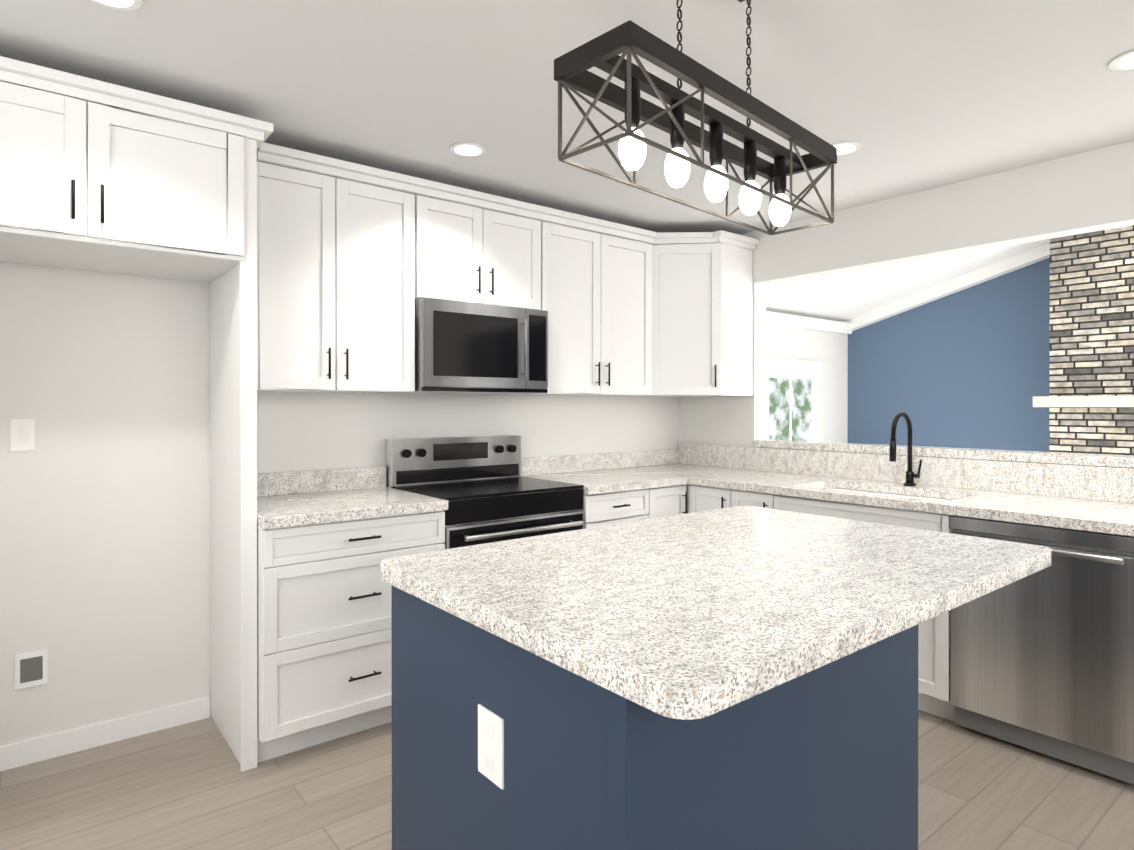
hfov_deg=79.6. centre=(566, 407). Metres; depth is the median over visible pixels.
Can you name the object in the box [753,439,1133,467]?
ledge
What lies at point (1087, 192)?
wall
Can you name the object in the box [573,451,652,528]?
base cabinet
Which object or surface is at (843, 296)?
ceiling
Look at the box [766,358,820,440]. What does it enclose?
window
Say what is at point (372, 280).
upper cabinet
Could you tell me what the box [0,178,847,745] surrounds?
wall
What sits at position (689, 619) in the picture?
island countertop
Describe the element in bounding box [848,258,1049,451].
wall
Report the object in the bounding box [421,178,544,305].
upper cabinet
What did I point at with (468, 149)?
recessed light
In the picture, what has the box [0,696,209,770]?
baseboard
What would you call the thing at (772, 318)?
crown molding
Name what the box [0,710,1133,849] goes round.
floor
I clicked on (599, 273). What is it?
upper cabinet
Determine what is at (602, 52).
chandelier
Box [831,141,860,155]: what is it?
recessed light
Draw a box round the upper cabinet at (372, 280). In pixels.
[257,142,420,392]
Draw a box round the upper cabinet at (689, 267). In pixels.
[653,230,724,396]
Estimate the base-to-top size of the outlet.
0.115 m
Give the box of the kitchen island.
[392,586,917,849]
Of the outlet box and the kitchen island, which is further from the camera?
the outlet box
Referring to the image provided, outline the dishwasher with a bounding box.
[950,516,1133,784]
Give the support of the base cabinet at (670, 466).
on the floor
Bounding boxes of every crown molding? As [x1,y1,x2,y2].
[766,311,851,334]
[847,242,1049,330]
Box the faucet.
[889,412,921,485]
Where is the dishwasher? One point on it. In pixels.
(1042, 661)
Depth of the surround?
2.33 m
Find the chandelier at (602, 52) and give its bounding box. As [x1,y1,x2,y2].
[554,0,836,234]
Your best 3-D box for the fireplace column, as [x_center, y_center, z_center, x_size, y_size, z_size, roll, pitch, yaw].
[3.704,0.065,4.099,0.628,2.460,1.420,0,0,-39]
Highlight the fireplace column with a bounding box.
[1033,225,1133,455]
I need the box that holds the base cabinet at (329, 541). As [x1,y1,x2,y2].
[257,466,447,762]
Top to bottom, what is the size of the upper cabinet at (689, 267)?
0.957 m
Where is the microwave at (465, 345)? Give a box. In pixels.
[417,294,552,394]
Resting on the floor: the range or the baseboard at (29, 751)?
the range
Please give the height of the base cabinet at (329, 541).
1.012 m
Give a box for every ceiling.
[0,0,1133,234]
[766,239,1049,321]
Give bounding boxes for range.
[386,435,583,548]
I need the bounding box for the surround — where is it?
[0,56,272,771]
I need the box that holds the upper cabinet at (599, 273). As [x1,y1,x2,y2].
[545,207,652,396]
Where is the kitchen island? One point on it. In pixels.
(495, 746)
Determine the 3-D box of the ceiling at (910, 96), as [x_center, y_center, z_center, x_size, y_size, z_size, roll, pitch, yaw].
[0.869,-1.124,0.672,5.120,0.080,6.630,0,0,-39]
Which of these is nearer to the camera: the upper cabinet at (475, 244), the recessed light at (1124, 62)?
the recessed light at (1124, 62)
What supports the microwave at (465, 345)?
attached to the wall at (104, 530)
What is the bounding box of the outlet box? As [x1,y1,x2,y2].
[15,649,47,689]
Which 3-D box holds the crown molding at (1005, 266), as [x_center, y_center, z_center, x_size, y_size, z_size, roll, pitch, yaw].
[4.513,-1.576,3.518,0.089,1.867,6.510,0,0,-39]
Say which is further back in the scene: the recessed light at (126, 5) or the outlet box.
the outlet box
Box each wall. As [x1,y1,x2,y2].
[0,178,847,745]
[679,141,1133,467]
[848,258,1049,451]
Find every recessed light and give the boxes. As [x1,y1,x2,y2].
[90,0,141,10]
[450,143,485,156]
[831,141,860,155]
[1108,50,1133,70]
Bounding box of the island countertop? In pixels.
[381,506,1050,729]

